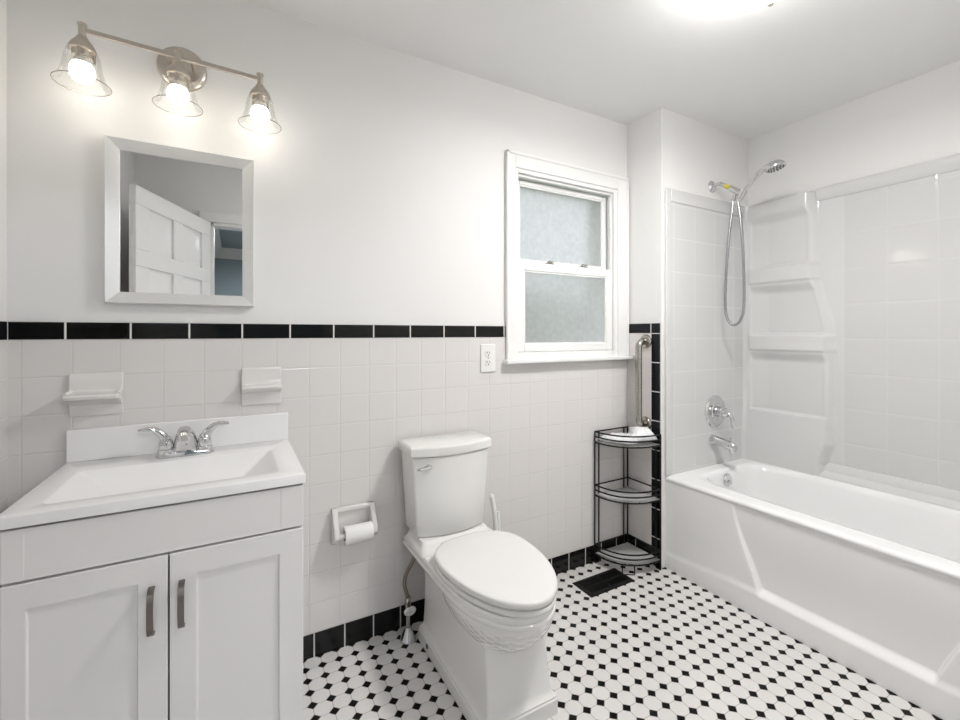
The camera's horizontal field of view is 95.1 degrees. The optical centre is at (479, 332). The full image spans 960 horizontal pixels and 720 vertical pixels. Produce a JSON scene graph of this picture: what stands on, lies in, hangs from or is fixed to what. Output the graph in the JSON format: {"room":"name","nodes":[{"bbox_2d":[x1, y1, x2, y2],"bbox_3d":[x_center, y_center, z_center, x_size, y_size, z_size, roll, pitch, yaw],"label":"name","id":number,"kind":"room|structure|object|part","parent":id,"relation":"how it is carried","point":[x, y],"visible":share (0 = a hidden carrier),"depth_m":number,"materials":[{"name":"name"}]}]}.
{"room":"bathroom","nodes":[
{"label":"bathroom","id":0,"kind":"room"},
{"bbox_2d":[0,0,7,587],"bbox_3d":[-0.958,0.026,0.426,0.106,2.440,1.905,0,0,-29],"label":"wall","id":1,"kind":"structure","parent":0,"point":[3,3],"depth_m":1.26,"materials":[{"name":"white paint"}]},
{"bbox_2d":[7,0,626,660],"bbox_3d":[-0.346,0.026,1.943,2.654,2.440,0.163,0,0,-29],"label":"wall","id":2,"kind":"structure","parent":0,"point":[379,194],"depth_m":1.71,"materials":[{"name":"white paint"}]},
{"bbox_2d":[62,372,123,416],"bbox_3d":[-1.180,0.192,1.341,0.131,0.133,0.082,0,0,-29],"label":"soap dish","id":3,"kind":"object","parent":2,"relation":"attached to","point":[88,394],"visible":1,"depth_m":1.36,"materials":[{"name":"white ceramic"}]},
{"bbox_2d":[50,21,281,133],"bbox_3d":[-0.966,-0.836,1.410,0.597,0.252,0.180,0,0,-29],"label":"vanity light","id":4,"kind":"object","parent":2,"relation":"attached to","point":[184,72],"visible":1,"depth_m":1.38,"materials":[{"name":"silver metal"}]},
{"bbox_3d":[-1.157,-0.754,1.277,0.059,0.053,0.059,0,0,-29],"label":"light bulb","id":5,"kind":"part","parent":4,"relation":"part of","materials":[{"name":"white glass"}]},
{"bbox_3d":[-1.002,-0.879,1.415,0.013,0.021,0.083,0,0,-29],"label":"support arm","id":6,"kind":"part","parent":4,"relation":"part of","materials":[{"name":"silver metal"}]},
{"bbox_3d":[-0.955,-0.748,1.390,0.059,0.053,0.059,0,0,-29],"label":"light bulb","id":7,"kind":"part","parent":4,"relation":"part of","materials":[{"name":"white glass"}]},
{"bbox_3d":[-0.945,-0.878,1.446,0.013,0.022,0.084,0,0,-29],"label":"support arm","id":8,"kind":"part","parent":4,"relation":"part of","materials":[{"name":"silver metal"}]},
{"bbox_3d":[-0.753,-0.742,1.503,0.059,0.053,0.059,0,0,-29],"label":"light bulb","id":9,"kind":"part","parent":4,"relation":"part of","materials":[{"name":"white glass"}]},
{"bbox_2d":[66,412,287,462],"bbox_3d":[-0.985,0.344,1.483,0.618,0.098,0.018,0,0,-29],"label":"backsplash","id":10,"kind":"structure","parent":2,"relation":"attached to","point":[85,444],"depth_m":1.43,"materials":[{"name":"white ceramic"}]},
{"bbox_2d":[104,134,253,306],"bbox_3d":[-0.995,-0.356,1.478,0.416,0.524,0.031,0,0,-29],"label":"wall mirror","id":11,"kind":"object","parent":2,"relation":"attached to","point":[179,222],"visible":1,"depth_m":1.46,"materials":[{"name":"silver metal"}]},
{"bbox_2d":[120,150,241,295],"bbox_3d":[-0.995,-0.356,1.479,0.376,0.484,0.004,0,0,-29],"label":"mirror glass","id":12,"kind":"object","parent":11,"relation":"attached to","point":[181,210],"depth_m":1.47,"materials":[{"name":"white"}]},
{"bbox_2d":[241,367,281,405],"bbox_3d":[-0.785,0.194,1.579,0.129,0.137,0.051,0,0,-29],"label":"holder","id":13,"kind":"object","parent":2,"relation":"attached to","point":[259,385],"visible":1,"depth_m":1.58,"materials":[{"name":"white ceramic"}]},
{"bbox_2d":[331,501,377,544],"bbox_3d":[-0.493,0.757,1.730,0.167,0.141,0.072,0,0,-29],"label":"toilet paper holder","id":14,"kind":"object","parent":2,"relation":"attached to","point":[341,517],"visible":0.8,"depth_m":1.74,"materials":[{"name":"white ceramic"}]},
{"bbox_3d":[-0.557,0.757,1.694,0.020,0.141,0.072,0,0,-29],"label":"arm","id":15,"kind":"part","parent":14,"relation":"part of","materials":[{"name":"white ceramic"}]},
{"bbox_2d":[343,521,373,545],"bbox_3d":[-0.476,0.782,1.717,0.106,0.068,0.068,0,0,-29],"label":"toilet paper roll","id":16,"kind":"object","parent":14,"relation":"on","point":[360,532],"visible":0.9,"depth_m":1.69,"materials":[{"name":"white paper"}]},
{"bbox_3d":[-0.429,0.757,1.766,0.020,0.141,0.072,0,0,-29],"label":"arm","id":17,"kind":"part","parent":14,"relation":"part of","materials":[{"name":"white ceramic"}]},
{"bbox_2d":[480,344,494,371],"bbox_3d":[0.038,0.118,2.062,0.080,0.132,0.009,0,0,-29],"label":"electrical outlet","id":18,"kind":"object","parent":2,"relation":"attached to","point":[487,351],"visible":1,"depth_m":2.06,"materials":[{"name":"white plastic"}]},
{"bbox_2d":[485,350,491,356],"bbox_3d":[0.039,0.096,2.060,0.034,0.029,0.003,0,0,-29],"label":"receptacle","id":19,"kind":"object","parent":18,"relation":"attached to","point":[488,353],"depth_m":2.06,"materials":[{"name":"white plastic"}]},
{"bbox_2d":[485,360,491,365],"bbox_3d":[0.039,0.140,2.060,0.034,0.029,0.003,0,0,-29],"label":"receptacle","id":20,"kind":"object","parent":18,"relation":"attached to","point":[487,362],"depth_m":2.06,"materials":[{"name":"white plastic"}]},
{"bbox_2d":[503,149,632,363],"bbox_3d":[0.441,-0.343,2.381,0.850,1.077,0.245,0,0,-29],"label":"window","id":21,"kind":"structure","parent":2,"relation":"in","point":[567,225],"depth_m":2.33,"materials":[{"name":"white paint"}]},
{"bbox_3d":[0.439,-0.559,2.361,0.576,0.386,0.003,0,0,-29],"label":"frosted pane","id":22,"kind":"part","parent":21,"relation":"part of","materials":[{"name":"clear glass"}]},
{"bbox_3d":[0.439,-0.551,2.360,0.622,0.444,0.028,0,0,-29],"label":"sash","id":23,"kind":"part","parent":21,"relation":"part of","materials":[{"name":"grey glass"}]},
{"bbox_3d":[0.457,-0.129,2.328,0.563,0.373,0.003,0,0,-29],"label":"frosted pane","id":24,"kind":"part","parent":21,"relation":"part of","materials":[{"name":"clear glass"}]},
{"bbox_3d":[0.458,-0.130,2.327,0.645,0.449,0.028,0,0,-29],"label":"sash","id":25,"kind":"part","parent":21,"relation":"part of","materials":[{"name":"grey glass"}]},
{"bbox_3d":[0.430,-0.339,2.399,0.850,1.070,0.204,0,0,-29],"label":"frame","id":26,"kind":"part","parent":21,"relation":"part of","materials":[{"name":"white paint"}]},
{"bbox_2d":[243,0,959,139],"bbox_3d":[0.525,-1.244,1.303,3.552,0.100,2.210,0,0,-29],"label":"ceiling","id":27,"kind":"structure","parent":0,"point":[748,73],"depth_m":1.82,"materials":[{"name":"white paint"}]},
{"bbox_2d":[719,0,772,7],"bbox_3d":[0.876,-1.127,1.354,0.300,0.134,0.304,0,0,-29],"label":"ceiling light","id":28,"kind":"object","parent":27,"relation":"attached to","point":[735,3],"visible":1,"depth_m":1.43,"materials":[{"name":"silver metal"}]},
{"bbox_2d":[303,551,942,719],"bbox_3d":[0.550,1.296,1.260,3.552,0.100,2.110,0,0,-29],"label":"floor","id":29,"kind":"structure","parent":0,"point":[658,645],"depth_m":1.62,"materials":[{"name":"tile"}]},
{"bbox_2d":[0,483,302,719],"bbox_3d":[-0.866,0.834,1.272,0.608,0.824,0.500,0,0,-29],"label":"bathroom vanity","id":30,"kind":"object","parent":29,"relation":"on","point":[188,610],"visible":0.95,"depth_m":1.07,"materials":[{"name":"white paint"}]},
{"bbox_3d":[-0.900,0.847,1.015,0.294,0.603,0.018,0,0,-29],"label":"cabinet door","id":31,"kind":"part","parent":30,"relation":"part of","materials":[{"name":"white paint"}]},
{"bbox_3d":[-0.787,0.670,1.049,0.014,0.114,0.032,0,0,-29],"label":"bar pull","id":32,"kind":"part","parent":30,"relation":"part of","materials":[{"name":"silver metal"}]},
{"bbox_3d":[-0.764,0.482,1.091,0.605,0.114,0.018,0,0,-29],"label":"false drawer","id":33,"kind":"part","parent":30,"relation":"part of","materials":[{"name":"white paint"}]},
{"bbox_2d":[0,412,305,529],"bbox_3d":[-0.874,0.374,1.284,0.620,0.158,0.473,0,0,-29],"label":"washbasin","id":34,"kind":"object","parent":30,"relation":"in","point":[110,469],"visible":0.94,"depth_m":1.32,"materials":[{"name":"white ceramic"}]},
{"bbox_2d":[138,421,228,458],"bbox_3d":[-0.934,0.343,1.388,0.244,0.099,0.128,0,0,-29],"label":"sink faucet","id":35,"kind":"object","parent":34,"relation":"on","point":[186,443],"visible":1,"depth_m":1.40,"materials":[{"name":"silver metal"}]},
{"bbox_3d":[-1.016,0.338,1.381,0.094,0.089,0.047,0,0,-29],"label":"faucet handle","id":36,"kind":"part","parent":35,"relation":"part of","materials":[{"name":"silver metal"}]},
{"bbox_3d":[-0.950,0.386,1.418,0.158,0.013,0.054,0,0,-29],"label":"plate","id":37,"kind":"part","parent":35,"relation":"part of","materials":[{"name":"silver metal"}]},
{"bbox_3d":[-0.934,0.342,1.388,0.080,0.096,0.128,0,0,-29],"label":"spout","id":38,"kind":"part","parent":35,"relation":"part of","materials":[{"name":"silver metal"}]},
{"bbox_3d":[-0.884,0.338,1.454,0.094,0.089,0.047,0,0,-29],"label":"faucet handle","id":39,"kind":"part","parent":35,"relation":"part of","materials":[{"name":"silver metal"}]},
{"bbox_3d":[-0.734,0.670,1.079,0.014,0.114,0.032,0,0,-29],"label":"bar pull","id":40,"kind":"part","parent":30,"relation":"part of","materials":[{"name":"silver metal"}]},
{"bbox_3d":[-0.634,0.847,1.163,0.308,0.603,0.018,0,0,-29],"label":"cabinet door","id":41,"kind":"part","parent":30,"relation":"part of","materials":[{"name":"white paint"}]},
{"bbox_2d":[400,556,415,644],"bbox_3d":[-0.286,1.073,1.784,0.079,0.346,0.074,0,0,-29],"label":"water supply valve","id":42,"kind":"object","parent":29,"relation":"on","point":[408,637],"visible":0.98,"depth_m":1.77,"materials":[{"name":"silver metal"}]},
{"bbox_3d":[-0.280,1.111,1.755,0.052,0.034,0.015,0,0,-35],"label":"valve handle","id":43,"kind":"part","parent":42,"relation":"part of","materials":[{"name":"silver metal"}]},
{"bbox_2d":[398,431,557,719],"bbox_3d":[0.002,0.845,1.613,0.387,0.802,0.718,0,0,-29],"label":"toilet","id":44,"kind":"object","parent":29,"relation":"on","point":[491,595],"visible":1,"depth_m":1.50,"materials":[{"name":"white porcelain"},{"name":"plastic"},{"name":"chrome metal"}]},
{"bbox_3d":[-0.216,0.524,1.707,0.064,0.026,0.027,0,0,-29],"label":"flush lever","id":45,"kind":"part","parent":44,"relation":"part of","materials":[{"name":"silver metal"}]},
{"bbox_3d":[-0.138,0.648,1.839,0.341,0.318,0.177,0,0,-29],"label":"tank","id":46,"kind":"part","parent":44,"relation":"part of","materials":[{"name":"white ceramic"}]},
{"bbox_3d":[-0.137,0.465,1.838,0.364,0.042,0.191,0,0,-29],"label":"tank lid","id":47,"kind":"part","parent":44,"relation":"part of","materials":[{"name":"white ceramic"}]},
{"bbox_3d":[0.064,0.833,1.523,0.364,0.020,0.496,0,0,-29],"label":"seat","id":48,"kind":"part","parent":44,"relation":"part of","materials":[{"name":"white plastic"}]},
{"bbox_3d":[0.064,0.806,1.522,0.366,0.024,0.498,0,0,-29],"label":"seat lid","id":49,"kind":"part","parent":44,"relation":"part of","materials":[{"name":"white plastic"}]},
{"bbox_2d":[489,494,499,530],"bbox_3d":[0.077,0.984,1.986,0.104,0.523,0.104,0,0,-29],"label":"toilet brush","id":50,"kind":"object","parent":29,"relation":"on","point":[496,514],"visible":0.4,"depth_m":1.97,"materials":[{"name":"white plastic"}]},
{"bbox_3d":[0.086,0.931,2.009,0.023,0.230,0.017,0,0,-29],"label":"holder post","id":51,"kind":"part","parent":50,"relation":"part of","materials":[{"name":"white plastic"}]},
{"bbox_2d":[572,568,634,597],"bbox_3d":[0.618,1.243,2.195,0.291,0.006,0.136,0,0,-29],"label":"floor vent","id":52,"kind":"object","parent":29,"relation":"in","point":[595,585],"visible":1,"depth_m":2.18,"materials":[{"name":"black metal"}]},
{"bbox_2d":[594,426,660,574],"bbox_3d":[0.785,0.888,2.342,0.258,0.717,0.230,0,0,-29],"label":"corner shelf","id":53,"kind":"object","parent":29,"relation":"on","point":[599,432],"visible":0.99,"depth_m":2.33,"materials":[{"name":"black metal"}]},
{"bbox_3d":[0.635,0.890,2.385,0.037,0.712,0.008,0,0,-29],"label":"leg","id":54,"kind":"part","parent":53,"relation":"part of","materials":[{"name":"black metal"}]},
{"bbox_3d":[0.827,0.890,2.492,0.038,0.712,0.008,0,0,-29],"label":"leg","id":55,"kind":"part","parent":53,"relation":"part of","materials":[{"name":"black metal"}]},
{"bbox_2d":[597,426,656,443],"bbox_3d":[0.789,0.539,2.340,0.288,0.072,0.150,0,0,-11],"label":"plastic bag","id":56,"kind":"object","parent":53,"relation":"on","point":[636,430],"visible":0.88,"depth_m":2.32,"materials":[{"name":"white plastic"}]},
{"bbox_3d":[0.942,0.890,2.318,0.008,0.712,0.037,0,0,-29],"label":"leg","id":57,"kind":"part","parent":53,"relation":"part of","materials":[{"name":"black metal"}]},
{"bbox_2d":[665,458,959,719],"bbox_3d":[1.687,1.003,1.857,0.773,0.484,1.521,0,0,-29],"label":"bathtub","id":58,"kind":"object","parent":29,"relation":"on","point":[867,579],"visible":1,"depth_m":1.82,"materials":[{"name":"white plastic"}]},
{"bbox_3d":[1.378,0.814,2.425,0.068,0.068,0.032,0,0,-29],"label":"overflow plate","id":59,"kind":"part","parent":58,"relation":"part of","materials":[{"name":"silver metal"}]},
{"bbox_2d":[670,458,959,571],"bbox_3d":[1.697,0.949,1.863,0.748,0.375,1.521,0,0,-29],"label":"basin","id":60,"kind":"object","parent":58,"relation":"in","point":[739,515],"depth_m":2.02,"materials":[{"name":"white plastic"}]},
{"bbox_2d":[627,107,747,567],"bbox_3d":[1.255,0.026,2.709,0.907,2.440,0.386,0,0,-29],"label":"wall","id":61,"kind":"structure","parent":0,"point":[666,148],"depth_m":2.42,"materials":[{"name":"white paint"}]},
{"bbox_2d":[635,334,651,428],"bbox_3d":[0.875,0.270,2.384,0.075,0.524,0.076,0,0,-29],"label":"grab bar","id":62,"kind":"object","parent":61,"relation":"attached to","point":[645,341],"visible":0.97,"depth_m":2.36,"materials":[{"name":"silver metal"}]},
{"bbox_3d":[0.875,0.270,2.383,0.074,0.484,0.036,0,0,-29],"label":"rail","id":63,"kind":"part","parent":62,"relation":"part of","materials":[{"name":"silver metal"}]},
{"bbox_2d":[708,159,786,325],"bbox_3d":[1.432,-0.457,2.364,0.094,0.842,0.389,0,0,-29],"label":"shower","id":64,"kind":"object","parent":61,"relation":"attached to","point":[776,165],"visible":1,"depth_m":2.39,"materials":[{"name":"silver metal"}]},
{"bbox_3d":[1.374,-0.816,2.467,0.021,0.085,0.136,0,0,-29],"label":"shower arm","id":65,"kind":"part","parent":64,"relation":"part of","materials":[{"name":"silver metal"}]},
{"bbox_2d":[748,60,959,205],"bbox_3d":[2.073,0.026,2.072,0.100,2.440,1.524,0,0,-29],"label":"wall","id":66,"kind":"structure","parent":0,"point":[915,120],"depth_m":2.21,"materials":[{"name":"white paint"}]},
{"bbox_2d":[665,153,959,509],"bbox_3d":[1.687,-0.010,1.858,0.772,1.541,1.522,0,0,-29],"label":"tub surround","id":67,"kind":"object","parent":66,"relation":"attached to","point":[842,361],"visible":0.98,"depth_m":2.33,"materials":[{"name":"plastic"}]},
{"bbox_3d":[1.320,-0.001,2.519,0.767,1.523,0.008,0,0,-29],"label":"panel","id":68,"kind":"part","parent":67,"relation":"part of","materials":[{"name":"plastic"}]},
{"bbox_2d":[705,395,734,428],"bbox_3d":[1.381,0.451,2.487,0.184,0.184,0.107,0,0,-29],"label":"tub valve","id":69,"kind":"object","parent":67,"relation":"attached to","point":[715,410],"visible":1,"depth_m":2.50,"materials":[{"name":"silver metal"}]},
{"bbox_3d":[1.359,0.451,2.526,0.184,0.184,0.019,0,0,-29],"label":"valve plate","id":70,"kind":"part","parent":69,"relation":"part of","materials":[{"name":"silver metal"}]},
{"bbox_3d":[1.385,0.478,2.480,0.060,0.115,0.090,0,0,-29],"label":"lever handle","id":71,"kind":"part","parent":69,"relation":"part of","materials":[{"name":"silver metal"}]},
{"bbox_2d":[709,434,737,452],"bbox_3d":[1.366,0.619,2.461,0.060,0.082,0.140,0,0,-29],"label":"tub spout","id":72,"kind":"object","parent":67,"relation":"attached to","point":[713,439],"visible":1,"depth_m":2.44,"materials":[{"name":"silver metal"}]},
{"bbox_3d":[2.023,-0.007,2.040,0.008,1.535,1.513,0,0,-29],"label":"long panel","id":73,"kind":"part","parent":67,"relation":"part of","materials":[{"name":"plastic"}]}
]}

